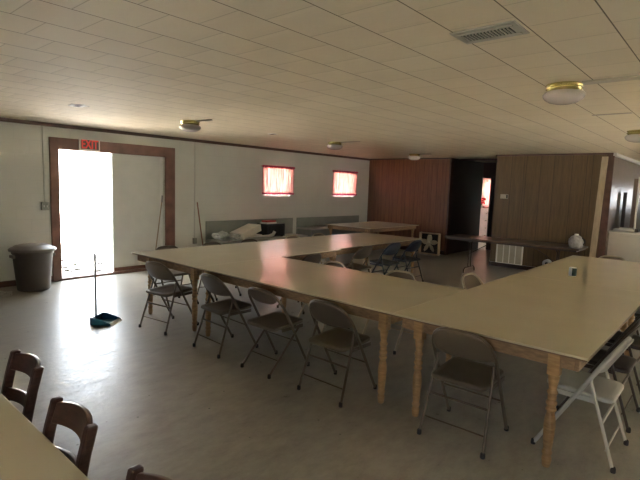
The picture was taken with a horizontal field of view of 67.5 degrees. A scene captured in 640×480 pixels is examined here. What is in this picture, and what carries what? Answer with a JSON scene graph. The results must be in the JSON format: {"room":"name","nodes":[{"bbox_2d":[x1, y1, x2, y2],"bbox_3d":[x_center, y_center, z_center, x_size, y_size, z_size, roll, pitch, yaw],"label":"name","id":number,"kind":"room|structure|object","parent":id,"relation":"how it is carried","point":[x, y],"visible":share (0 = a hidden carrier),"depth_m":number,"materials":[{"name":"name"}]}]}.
{"room":"community meeting hall","nodes":[
{"label":"community meeting hall","id":0,"kind":"room"},
{"bbox_2d":[0,121,369,281],"bbox_3d":[-3.633,-0.672,8.689,0.200,2.550,15.100,8,8,41],"label":"wall","id":1,"kind":"structure","parent":0,"point":[228,179],"depth_m":9.81,"materials":[{"name":"paint"}]},
{"bbox_2d":[0,276,52,287],"bbox_3d":[-6.413,0.824,5.553,0.020,0.090,6.150,8,8,41],"label":"baseboard","id":2,"kind":"structure","parent":1,"relation":"attached to","point":[11,282],"depth_m":7.38,"materials":[{"name":"brown wood"}]},
{"bbox_2d":[42,126,44,201],"bbox_3d":[-4.378,-1.200,7.582,0.020,1.195,0.019,8,8,41],"label":"conduit","id":3,"kind":"object","parent":1,"relation":"attached to","point":[42,126],"visible":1,"depth_m":7.57,"materials":[{"name":"white metal"}]},
{"bbox_2d":[41,202,48,209],"bbox_3d":[-4.389,-0.540,7.647,0.052,0.130,0.110,8,8,41],"label":"light switch","id":4,"kind":"object","parent":1,"relation":"attached to","point":[44,205],"visible":1,"depth_m":7.63,"materials":[{"name":"white paint"}]},
{"bbox_2d":[79,138,99,150],"bbox_3d":[-3.867,-1.595,8.031,0.044,0.185,0.330,8,8,41],"label":"exit sign","id":5,"kind":"object","parent":1,"relation":"attached to","point":[84,144],"visible":1,"depth_m":8.01,"materials":[{"name":"white plastic"}]},
{"bbox_2d":[62,268,146,279],"bbox_3d":[-3.737,0.595,8.738,0.230,0.055,1.910,8,8,41],"label":"trim","id":6,"kind":"structure","parent":1,"relation":"attached to","point":[102,273],"depth_m":8.46,"materials":[{"name":"wood"}]},
{"bbox_2d":[48,137,174,280],"bbox_3d":[-3.605,-0.550,8.571,0.060,2.335,2.245,8,8,41],"label":"trim","id":7,"kind":"structure","parent":1,"relation":"attached to","point":[55,143],"depth_m":8.22,"materials":[{"name":"brown wood"}]},
{"bbox_2d":[110,153,162,270],"bbox_3d":[-3.368,-0.546,8.993,0.065,2.190,1.100,8,8,41],"label":"door","id":8,"kind":"structure","parent":1,"relation":"in","point":[136,180],"depth_m":8.89,"materials":[{"name":"paint"}]},
{"bbox_2d":[0,117,370,160],"bbox_3d":[-3.436,-1.906,8.548,0.035,0.055,14.900,8,8,41],"label":"trim","id":9,"kind":"structure","parent":1,"relation":"attached to","point":[1,118],"depth_m":8.92,"materials":[{"name":"wood"}]},
{"bbox_2d":[194,142,195,237],"bbox_3d":[-2.543,-1.005,9.717,0.026,1.935,0.025,8,8,41],"label":"conduit","id":10,"kind":"object","parent":1,"relation":"attached to","point":[194,142],"visible":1,"depth_m":9.69,"materials":[{"name":"white metal"}]},
{"bbox_2d":[264,194,286,195],"bbox_3d":[-1.104,-1.408,11.521,0.050,0.690,0.870,8,8,41],"label":"window","id":11,"kind":"structure","parent":1,"relation":"in","point":[265,194],"depth_m":11.56,"materials":[{"name":"white paint"}]},
{"bbox_2d":[262,165,294,194],"bbox_3d":[-0.984,-1.420,11.394,0.038,0.682,1.100,8,8,41],"label":"curtain","id":12,"kind":"object","parent":1,"relation":"hanging from","point":[277,180],"visible":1,"depth_m":11.38,"materials":[{"name":"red fabric"}]},
{"bbox_2d":[332,170,357,195],"bbox_3d":[0.696,-1.577,13.300,0.038,0.682,1.150,8,8,41],"label":"curtain","id":13,"kind":"object","parent":1,"relation":"hanging from","point":[344,182],"visible":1,"depth_m":13.28,"materials":[{"name":"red fabric"}]},
{"bbox_2d":[0,0,639,162],"bbox_3d":[2.794,-1.566,6.623,12.370,0.120,20.600,8,8,41],"label":"ceiling","id":14,"kind":"structure","parent":0,"point":[390,77],"depth_m":3.57,"materials":[{"name":"white tile"}]},
{"bbox_2d":[68,104,88,106],"bbox_3d":[-2.849,-1.582,5.643,0.278,0.009,0.197,8,8,41],"label":"ceiling light","id":15,"kind":"object","parent":14,"relation":"attached to","point":[72,105],"depth_m":5.62,"materials":[{"name":"paint"}]},
{"bbox_2d":[179,120,200,131],"bbox_3d":[-1.833,-1.601,6.759,0.302,0.152,0.302,8,8,41],"label":"ceiling light","id":16,"kind":"object","parent":14,"relation":"attached to","point":[186,125],"visible":0.98,"depth_m":6.65,"materials":[{"name":"white glass"}]},
{"bbox_2d":[327,141,342,149],"bbox_3d":[0.284,-1.803,9.190,0.302,0.152,0.302,8,8,41],"label":"ceiling light","id":17,"kind":"object","parent":14,"relation":"attached to","point":[333,145],"visible":1,"depth_m":9.08,"materials":[{"name":"white glass"}]},
{"bbox_2d":[408,154,420,159],"bbox_3d":[2.283,-2.003,11.579,0.302,0.152,0.302,8,8,41],"label":"ceiling light","id":18,"kind":"object","parent":14,"relation":"attached to","point":[411,156],"visible":0.99,"depth_m":11.47,"materials":[{"name":"white glass"}]},
{"bbox_2d":[449,20,529,43],"bbox_3d":[0.907,-1.107,2.571,0.350,0.015,0.230,8,8,41],"label":"ceiling vent","id":19,"kind":"object","parent":14,"relation":"in","point":[512,28],"visible":1,"depth_m":2.54,"materials":[{"name":"white metal"}]},
{"bbox_2d":[542,81,585,104],"bbox_3d":[1.901,-1.135,3.733,0.302,0.152,0.302,8,8,41],"label":"ceiling light","id":20,"kind":"object","parent":14,"relation":"attached to","point":[565,92],"visible":1,"depth_m":3.63,"materials":[{"name":"white glass"}]},
{"bbox_2d":[582,75,639,84],"bbox_3d":[3.706,-0.961,2.130,4.570,0.016,0.090,8,8,41],"label":"cable raceway","id":21,"kind":"object","parent":14,"relation":"attached to","point":[634,77],"visible":1,"depth_m":3.48,"materials":[{"name":"white plastic"}]},
{"bbox_2d":[592,112,631,115],"bbox_3d":[3.040,-1.312,4.992,0.360,0.004,0.050,8,8,41],"label":"tape strip","id":22,"kind":"object","parent":14,"relation":"attached to","point":[629,112],"visible":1,"depth_m":5.00,"materials":[{"name":"white plastic"}]},
{"bbox_2d":[625,130,639,142],"bbox_3d":[4.109,-1.334,6.178,0.302,0.152,0.302,8,8,41],"label":"ceiling light","id":23,"kind":"object","parent":14,"relation":"attached to","point":[633,136],"visible":1,"depth_m":6.12,"materials":[{"name":"white glass"}]},
{"bbox_2d":[0,242,639,479],"bbox_3d":[2.704,1.086,6.921,12.370,0.120,20.600,8,8,41],"label":"floor","id":24,"kind":"structure","parent":0,"point":[166,405],"depth_m":3.83,"materials":[{"name":"grey tile"}]},
{"bbox_2d":[1,349,43,422],"bbox_3d":[-1.519,0.988,2.109,0.406,0.864,0.522,8,8,41],"label":"wooden chair","id":25,"kind":"object","parent":24,"relation":"on","point":[29,364],"visible":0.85,"depth_m":2.25,"materials":[{"name":"brown wood"}]},
{"bbox_2d":[8,243,55,291],"bbox_3d":[-4.328,0.402,7.227,0.630,0.695,0.630,8,8,41],"label":"trash can","id":26,"kind":"object","parent":24,"relation":"on","point":[32,262],"visible":1,"depth_m":7.04,"materials":[{"name":"plastic"}]},
{"bbox_2d":[0,393,89,479],"bbox_3d":[-1.709,1.096,1.532,2.847,0.765,1.299,8,8,41],"label":"table","id":27,"kind":"object","parent":24,"relation":"on","point":[26,453],"visible":1,"depth_m":1.62,"materials":[{"name":"laminate"}]},
{"bbox_2d":[42,396,97,475],"bbox_3d":[-1.052,1.059,1.623,0.406,0.864,0.522,8,8,41],"label":"wooden chair","id":28,"kind":"object","parent":24,"relation":"on","point":[76,417],"visible":0.7,"depth_m":1.75,"materials":[{"name":"brown wood"}]},
{"bbox_2d":[90,253,121,325],"bbox_3d":[-2.532,0.571,5.662,0.277,0.832,0.262,2,6,3],"label":"dustpan","id":29,"kind":"object","parent":24,"relation":"on","point":[102,318],"visible":1,"depth_m":5.67,"materials":[{"name":"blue plastic"}]},
{"bbox_2d":[125,464,171,479],"bbox_3d":[-0.585,1.122,1.197,0.406,0.864,0.522,8,8,41],"label":"wooden chair","id":30,"kind":"object","parent":24,"relation":"on","point":[136,472],"visible":1,"depth_m":1.39,"materials":[{"name":"brown wood"}]},
{"bbox_2d":[155,195,162,249],"bbox_3d":[-3.106,-0.133,9.093,0.114,1.421,0.415,5,7,28],"label":"broom","id":31,"kind":"object","parent":24,"relation":"on","point":[162,195],"visible":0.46,"depth_m":9.16,"materials":[{"name":"brown wood"}]},
{"bbox_2d":[138,261,198,334],"bbox_3d":[-1.762,0.621,5.600,0.480,0.797,0.507,6,8,33],"label":"folding chair","id":32,"kind":"object","parent":24,"relation":"on","point":[157,270],"visible":0.99,"depth_m":5.47,"materials":[{"name":"metal"}]},
{"bbox_2d":[153,245,198,308],"bbox_3d":[-2.022,0.493,6.657,0.507,0.797,0.480,8,8,41],"label":"folding chair","id":33,"kind":"object","parent":24,"relation":"on","point":[175,272],"visible":0.25,"depth_m":6.71,"materials":[{"name":"metal"}]},
{"bbox_2d":[197,202,202,244],"bbox_3d":[-2.425,-0.133,9.879,0.226,1.290,0.097,-2,7,-30],"label":"stick","id":34,"kind":"object","parent":24,"relation":"on","point":[197,202],"visible":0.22,"depth_m":9.85,"materials":[{"name":"wood"}]},
{"bbox_2d":[197,242,240,300],"bbox_3d":[-1.520,0.446,7.226,0.507,0.797,0.480,8,8,41],"label":"folding chair","id":35,"kind":"object","parent":24,"relation":"on","point":[207,243],"visible":0.22,"depth_m":7.27,"materials":[{"name":"metal"}]},
{"bbox_2d":[193,273,258,358],"bbox_3d":[-0.969,0.721,4.949,0.480,0.797,0.507,8,9,44],"label":"folding chair","id":36,"kind":"object","parent":24,"relation":"on","point":[213,284],"visible":0.99,"depth_m":4.83,"materials":[{"name":"metal"}]},
{"bbox_2d":[132,240,340,330],"bbox_3d":[-1.078,0.529,6.770,1.437,0.765,2.567,8,8,41],"label":"table","id":37,"kind":"object","parent":24,"relation":"on","point":[186,260],"visible":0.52,"depth_m":6.30,"materials":[{"name":"laminate"}]},
{"bbox_2d":[235,239,256,287],"bbox_3d":[-1.032,0.401,7.780,0.507,0.797,0.480,8,9,43],"label":"folding chair","id":38,"kind":"object","parent":24,"relation":"on","point":[245,240],"visible":0.14,"depth_m":7.88,"materials":[{"name":"metal"}]},
{"bbox_2d":[205,218,307,243],"bbox_3d":[-1.351,-0.001,10.820,0.528,0.895,2.580,8,8,41],"label":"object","id":39,"kind":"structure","parent":24,"relation":"on","point":[228,226],"depth_m":10.49,"materials":[{"name":"grey"}]},
{"bbox_2d":[212,231,230,240],"bbox_3d":[-2.025,-0.095,9.978,0.285,0.200,0.469,8,8,41],"label":"plastic wrap","id":40,"kind":"object","parent":39,"relation":"on","point":[221,235],"visible":1,"depth_m":9.86,"materials":[{"name":"plastic"}]},
{"bbox_2d":[229,234,240,239],"bbox_3d":[-1.784,-0.068,10.074,0.202,0.140,0.288,8,8,41],"label":"plastic wrap","id":41,"kind":"object","parent":39,"relation":"on","point":[234,236],"visible":1,"depth_m":10.02,"materials":[{"name":"plastic"}]},
{"bbox_2d":[230,223,260,239],"bbox_3d":[-1.615,-0.185,10.440,0.340,0.300,0.676,6,7,29],"label":"carton","id":42,"kind":"object","parent":39,"relation":"on","point":[249,229],"visible":0.87,"depth_m":10.36,"materials":[{"name":"beige cardboard"}]},
{"bbox_2d":[244,231,275,239],"bbox_3d":[-1.312,-0.108,10.522,0.070,0.152,0.918,8,8,41],"label":"pipe","id":43,"kind":"object","parent":39,"relation":"on","point":[273,232],"visible":0.96,"depth_m":10.51,"materials":[{"name":"white plastic"}]},
{"bbox_2d":[257,223,284,236],"bbox_3d":[-1.130,-0.236,11.059,0.366,0.300,0.540,8,8,41],"label":"box","id":44,"kind":"object","parent":39,"relation":"on","point":[279,228],"visible":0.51,"depth_m":10.90,"materials":[{"name":"plastic"}]},
{"bbox_2d":[260,220,276,223],"bbox_3d":[-1.178,-0.416,10.981,0.200,0.072,0.340,6,8,35],"label":"packet","id":45,"kind":"object","parent":44,"relation":"on","point":[263,221],"visible":1,"depth_m":10.89,"materials":[{"name":"white plastic"}]},
{"bbox_2d":[240,287,309,378],"bbox_3d":[-0.420,0.803,4.476,0.470,0.777,0.501,8,8,41],"label":"folding chair","id":46,"kind":"object","parent":24,"relation":"on","point":[273,321],"visible":0.98,"depth_m":4.39,"materials":[{"name":"metal"}]},
{"bbox_2d":[285,235,299,238],"bbox_3d":[-0.381,0.323,8.669,0.507,0.797,0.480,8,8,41],"label":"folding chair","id":47,"kind":"object","parent":24,"relation":"on","point":[287,236],"visible":0.09,"depth_m":8.78,"materials":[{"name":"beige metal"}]},
{"bbox_2d":[277,253,320,313],"bbox_3d":[-0.253,0.554,6.652,0.507,0.797,0.480,7,8,38],"label":"folding chair","id":48,"kind":"object","parent":24,"relation":"on","point":[315,257],"visible":0.34,"depth_m":6.46,"materials":[{"name":"metal"}]},
{"bbox_2d":[294,261,349,332],"bbox_3d":[0.033,0.666,5.740,0.507,0.797,0.480,-4,9,-45],"label":"folding chair","id":49,"kind":"object","parent":24,"relation":"on","point":[331,263],"visible":0.1,"depth_m":5.82,"materials":[{"name":"beige metal"}]},
{"bbox_2d":[312,233,335,263],"bbox_3d":[0.101,0.278,9.216,0.507,0.797,0.480,7,8,39],"label":"folding chair","id":50,"kind":"object","parent":24,"relation":"on","point":[314,234],"visible":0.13,"depth_m":9.33,"materials":[{"name":"beige metal"}]},
{"bbox_2d":[296,215,360,236],"bbox_3d":[0.450,-0.170,12.864,0.528,0.895,2.600,8,8,41],"label":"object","id":51,"kind":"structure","parent":24,"relation":"on","point":[308,226],"depth_m":12.47,"materials":[{"name":"grey"}]},
{"bbox_2d":[196,257,466,403],"bbox_3d":[0.006,0.766,4.986,2.562,0.765,1.297,8,8,41],"label":"table","id":52,"kind":"object","parent":24,"relation":"on","point":[373,296],"visible":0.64,"depth_m":4.57,"materials":[{"name":"laminate"}]},
{"bbox_2d":[297,299,376,407],"bbox_3d":[0.161,0.866,4.005,0.480,0.797,0.507,8,8,41],"label":"folding chair","id":53,"kind":"object","parent":24,"relation":"on","point":[339,339],"visible":1,"depth_m":3.89,"materials":[{"name":"metal"}]},
{"bbox_2d":[278,232,421,272],"bbox_3d":[0.583,0.364,8.738,1.387,0.765,2.587,8,8,41],"label":"table","id":54,"kind":"object","parent":24,"relation":"on","point":[351,242],"visible":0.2,"depth_m":8.43,"materials":[{"name":"laminate"}]},
{"bbox_2d":[344,245,372,271],"bbox_3d":[0.571,0.463,7.708,0.507,0.797,0.480,7,8,39],"label":"folding chair","id":55,"kind":"object","parent":24,"relation":"on","point":[365,251],"visible":0.73,"depth_m":7.56,"materials":[{"name":"metal"}]},
{"bbox_2d":[325,221,418,258],"bbox_3d":[1.367,-0.021,12.403,1.397,0.765,2.217,8,8,41],"label":"table","id":56,"kind":"object","parent":24,"relation":"on","point":[371,226],"visible":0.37,"depth_m":11.92,"materials":[{"name":"laminate"}]},
{"bbox_2d":[370,243,400,274],"bbox_3d":[1.116,0.419,8.266,0.507,0.797,0.480,8,9,43],"label":"folding chair","id":57,"kind":"object","parent":24,"relation":"on","point":[392,249],"visible":0.76,"depth_m":8.12,"materials":[{"name":"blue metal"}]},
{"bbox_2d":[362,270,416,354],"bbox_3d":[0.774,0.749,5.227,0.480,0.797,0.507,8,8,41],"label":"folding chair","id":58,"kind":"object","parent":24,"relation":"on","point":[395,273],"visible":0.25,"depth_m":5.30,"materials":[{"name":"beige metal"}]},
{"bbox_2d":[393,240,423,281],"bbox_3d":[1.591,0.374,8.805,0.507,0.797,0.480,8,8,41],"label":"folding chair","id":59,"kind":"object","parent":24,"relation":"on","point":[414,246],"visible":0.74,"depth_m":8.68,"materials":[{"name":"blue metal"}]},
{"bbox_2d":[418,232,440,255],"bbox_3d":[2.897,0.095,12.679,0.580,0.575,0.120,8,8,41],"label":"box fan","id":60,"kind":"object","parent":24,"relation":"on","point":[430,245],"visible":0.98,"depth_m":12.66,"materials":[{"name":"beige plastic"}]},
{"bbox_2d":[421,233,437,253],"bbox_3d":[2.932,0.092,12.718,0.530,0.525,0.005,8,8,41],"label":"grille","id":61,"kind":"object","parent":60,"relation":"attached to","point":[423,235],"depth_m":12.71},
{"bbox_2d":[417,327,508,459],"bbox_3d":[1.032,0.969,3.353,0.480,0.797,0.507,7,8,39],"label":"folding chair","id":62,"kind":"object","parent":24,"relation":"on","point":[467,347],"visible":1,"depth_m":3.23,"materials":[{"name":"metal"}]},
{"bbox_2d":[461,272,482,288],"bbox_3d":[1.789,0.783,5.232,0.507,0.797,0.480,8,9,43],"label":"folding chair","id":63,"kind":"object","parent":24,"relation":"on","point":[469,280],"visible":0.24,"depth_m":5.35,"materials":[{"name":"beige metal"}]},
{"bbox_2d":[479,208,488,236],"bbox_3d":[5.712,-0.548,16.810,0.900,1.120,0.480,8,8,41],"label":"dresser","id":64,"kind":"object","parent":24,"relation":"on","point":[484,211],"visible":0.13,"depth_m":16.56,"materials":[{"name":"white wood"}]},
{"bbox_2d":[481,197,485,207],"bbox_3d":[5.649,-1.314,16.826,0.314,0.392,0.348,8,8,41],"label":"flower bouquet","id":65,"kind":"object","parent":64,"relation":"on","point":[482,199],"visible":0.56,"depth_m":16.75,"materials":[{"name":"red plant"}]},
{"bbox_2d":[393,274,639,467],"bbox_3d":[1.883,0.919,4.192,1.317,0.765,2.567,8,8,41],"label":"table","id":66,"kind":"object","parent":24,"relation":"on","point":[557,324],"visible":0.95,"depth_m":3.58,"materials":[{"name":"laminate"}]},
{"bbox_2d":[445,234,587,272],"bbox_3d":[3.816,0.389,9.569,2.560,0.752,0.742,8,8,41],"label":"folding table","id":67,"kind":"object","parent":24,"relation":"on","point":[494,240],"visible":0.77,"depth_m":9.36,"materials":[{"name":"brown wood"}]},
{"bbox_2d":[568,234,584,248],"bbox_3d":[4.598,0.020,8.568,0.273,0.256,0.202,8,8,41],"label":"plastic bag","id":68,"kind":"object","parent":67,"relation":"on","point":[575,241],"visible":1,"depth_m":8.51,"materials":[{"name":"white plastic"}]},
{"bbox_2d":[542,259,551,264],"bbox_3d":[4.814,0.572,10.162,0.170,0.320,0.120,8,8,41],"label":"folding chair","id":69,"kind":"object","parent":24,"relation":"on","point":[546,261],"visible":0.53,"depth_m":10.13,"materials":[{"name":"white metal"}]},
{"bbox_2d":[517,255,639,355],"bbox_3d":[3.579,0.760,6.117,1.317,0.765,2.567,8,8,41],"label":"table","id":70,"kind":"object","parent":24,"relation":"on","point":[609,273],"visible":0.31,"depth_m":5.80,"materials":[{"name":"laminate"}]},
{"bbox_2d":[569,267,576,275],"bbox_3d":[2.926,0.367,5.543,0.081,0.100,0.081,8,8,41],"label":"can","id":71,"kind":"object","parent":70,"relation":"on","point":[572,270],"visible":1,"depth_m":5.51,"materials":[{"name":"metal"}]},
{"bbox_2d":[531,336,633,473],"bbox_3d":[1.795,1.007,3.242,0.507,0.797,0.480,8,8,41],"label":"folding chair","id":72,"kind":"object","parent":24,"relation":"on","point":[589,387],"visible":0.91,"depth_m":3.12,"materials":[{"name":"white metal"}]},
{"bbox_2d":[556,318,639,432],"bbox_3d":[2.222,0.963,3.757,0.507,0.797,0.480,8,8,41],"label":"folding chair","id":73,"kind":"object","parent":24,"relation":"on","point":[624,364],"visible":0.62,"depth_m":3.60,"materials":[{"name":"metal"}]},
{"bbox_2d":[589,157,608,257],"bbox_3d":[5.516,-0.418,9.525,0.110,2.478,0.378,8,8,41],"label":"plank","id":74,"kind":"object","parent":24,"relation":"on","point":[601,186],"visible":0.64,"depth_m":9.52,"materials":[{"name":"beige wood"}]},
{"bbox_2d":[599,255,625,260],"bbox_3d":[4.329,0.646,7.214,0.480,0.797,0.507,8,8,41],"label":"folding chair","id":75,"kind":"object","parent":24,"relation":"on","point":[603,256],"visible":0.12,"depth_m":7.34,"materials":[{"name":"beige metal"}]},
{"bbox_2d":[587,316,639,393],"bbox_3d":[2.704,0.918,4.304,0.507,0.797,0.480,8,9,43],"label":"folding chair","id":76,"kind":"object","parent":24,"relation":"on","point":[635,345],"visible":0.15,"depth_m":4.14,"materials":[{"name":"metal"}]},
{"bbox_2d":[607,230,639,261],"bbox_3d":[7.413,0.449,9.035,3.390,0.990,0.700,8,8,41],"label":"counter","id":77,"kind":"object","parent":24,"relation":"on","point":[624,244],"depth_m":9.67,"materials":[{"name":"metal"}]},
{"bbox_2d":[609,230,639,234],"bbox_3d":[7.429,-0.023,8.982,3.390,0.040,0.700,8,8,41],"label":"countertop","id":78,"kind":"structure","parent":77,"relation":"on","point":[612,231],"depth_m":9.68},
{"bbox_2d":[613,227,639,232],"bbox_3d":[6.276,-0.213,9.810,0.440,0.075,0.260,8,8,41],"label":"cutter","id":79,"kind":"object","parent":77,"relation":"on","point":[637,230],"visible":1,"depth_m":9.72,"materials":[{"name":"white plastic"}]},
{"bbox_2d":[629,177,639,228],"bbox_3d":[6.503,-0.740,9.887,0.105,1.120,0.050,8,8,41],"label":"board","id":80,"kind":"object","parent":77,"relation":"on","point":[636,188],"visible":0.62,"depth_m":9.87,"materials":[{"name":"beige wood"}]},
{"bbox_2d":[620,192,627,226],"bbox_3d":[6.688,-0.156,10.620,0.070,1.790,0.050,8,8,41],"label":"post","id":81,"kind":"object","parent":24,"relation":"on","point":[625,194],"visible":0.36,"depth_m":10.54,"materials":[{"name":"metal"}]},
{"bbox_2d":[634,308,639,320],"bbox_3d":[3.562,0.838,5.277,0.507,0.797,0.480,7,8,39],"label":"folding chair","id":82,"kind":"object","parent":24,"relation":"on","point":[637,313],"visible":0.02,"depth_m":5.16,"materials":[{"name":"metal"}]},
{"bbox_2d":[367,158,452,250],"bbox_3d":[2.354,-1.015,13.547,2.770,2.550,0.120,8,8,41],"label":"wall","id":83,"kind":"structure","parent":0,"point":[405,191],"depth_m":13.30,"materials":[{"name":"brown wood"}]},
{"bbox_2d":[370,158,450,159],"bbox_3d":[2.435,-2.250,13.274,2.535,0.030,0.030,8,8,41],"label":"trim","id":84,"kind":"structure","parent":83,"relation":"attached to","point":[390,158],"depth_m":13.43,"materials":[{"name":"brown wood"}]},
{"bbox_2d":[400,246,443,254],"bbox_3d":[2.349,0.217,13.560,2.550,0.100,0.020,8,8,41],"label":"baseboard","id":85,"kind":"structure","parent":83,"relation":"attached to","point":[401,247],"depth_m":13.49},
{"bbox_2d":[448,158,483,253],"bbox_3d":[4.061,-0.951,13.490,0.120,2.550,2.040,8,8,41],"label":"wall","id":86,"kind":"structure","parent":0,"point":[467,183],"depth_m":13.40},
{"bbox_2d":[444,159,453,254],"bbox_3d":[3.401,-0.861,12.623,0.040,2.520,0.140,8,8,41],"label":"trim","id":87,"kind":"structure","parent":86,"relation":"attached to","point":[451,160],"depth_m":12.59,"materials":[{"name":"brown wood"}]},
{"bbox_2d":[460,158,496,160],"bbox_3d":[4.330,-2.075,12.373,1.440,0.050,0.100,8,8,41],"label":"trim","id":88,"kind":"structure","parent":86,"relation":"attached to","point":[496,158],"depth_m":12.48,"materials":[{"name":"brown wood"}]},
{"bbox_2d":[483,163,496,249],"bbox_3d":[4.336,-1.074,14.667,4.270,2.550,0.100,8,8,41],"label":"wall","id":89,"kind":"structure","parent":0,"point":[489,168],"depth_m":13.98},
{"bbox_2d":[486,176,493,249],"bbox_3d":[4.977,-0.784,14.032,0.080,2.160,0.040,8,8,41],"label":"trim","id":90,"kind":"structure","parent":89,"relation":"attached to","point":[492,177],"depth_m":14.00,"materials":[{"name":"wood"}]},
{"bbox_2d":[490,155,607,266],"bbox_3d":[4.914,-0.572,10.379,2.300,2.550,0.100,8,8,41],"label":"wall partition","id":91,"kind":"structure","parent":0,"point":[551,199],"depth_m":10.33,"materials":[{"name":"brown wood"}]},
{"bbox_2d":[500,194,507,198],"bbox_3d":[4.190,-0.992,10.892,0.170,0.100,0.036,8,8,41],"label":"thermostat","id":92,"kind":"object","parent":91,"relation":"attached to","point":[502,196],"visible":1,"depth_m":10.88,"materials":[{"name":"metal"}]},
{"bbox_2d":[495,244,523,264],"bbox_3d":[4.309,0.320,10.906,0.600,0.480,0.020,8,8,41],"label":"air vent","id":93,"kind":"object","parent":91,"relation":"in","point":[508,254],"visible":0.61,"depth_m":10.90,"materials":[{"name":"white metal"}]},
{"bbox_2d":[489,261,534,269],"bbox_3d":[4.785,0.649,10.493,2.200,0.090,0.050,8,8,41],"label":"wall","id":94,"kind":"structure","parent":91,"relation":"attached to","point":[522,267],"depth_m":10.86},
{"bbox_2d":[496,153,613,155],"bbox_3d":[4.910,-1.817,10.194,2.330,0.035,0.030,8,8,41],"label":"trim","id":95,"kind":"structure","parent":91,"relation":"attached to","point":[565,153],"depth_m":10.10,"materials":[{"name":"brown wood"}]},
{"bbox_2d":[605,157,639,254],"bbox_3d":[7.719,-0.649,11.907,0.100,2.550,5.900,8,8,41],"label":"wall","id":96,"kind":"structure","parent":0,"point":[625,172],"depth_m":10.49,"materials":[{"name":"white paint"}]},
{"bbox_2d":[597,154,614,257],"bbox_3d":[5.738,-0.445,9.650,0.095,2.515,0.120,8,8,41],"label":"trim","id":97,"kind":"structure","parent":96,"relation":"attached to","point":[609,167],"depth_m":9.58,"materials":[{"name":"brown wood"}]},
{"bbox_2d":[613,153,639,164],"bbox_3d":[7.795,-1.875,11.686,0.060,0.060,5.980,8,8,41],"label":"trim","id":98,"kind":"structure","parent":96,"relation":"attached to","point":[618,155],"depth_m":10.29,"materials":[{"name":"white wood"}]},
{"bbox_3d":[9.481,-0.870,14.410,12.370,2.550,0.200,8,8,41],"label":"wall","id":99,"kind":"structure","parent":0,"visible":0},
{"bbox_2d":[483,179,490,207],"bbox_3d":[6.261,-1.630,16.971,1.060,1.070,0.030,8,8,41],"label":"curtain","id":100,"kind":"object","parent":99,"relation":"hanging from","point":[486,189],"visible":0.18,"depth_m":17.21,"materials":[{"name":"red fabric"}]},
{"label":"outside","id":101,"kind":"structure","parent":0,"visible":0},
{"bbox_2d":[60,193,111,275],"bbox_3d":[-0.970,0.265,14.232,100.000,0.130,100.000,8,8,41],"label":"ground","id":102,"kind":"structure","parent":101,"point":[85,217],"depth_m":16.13,"materials":[{"name":"white"}]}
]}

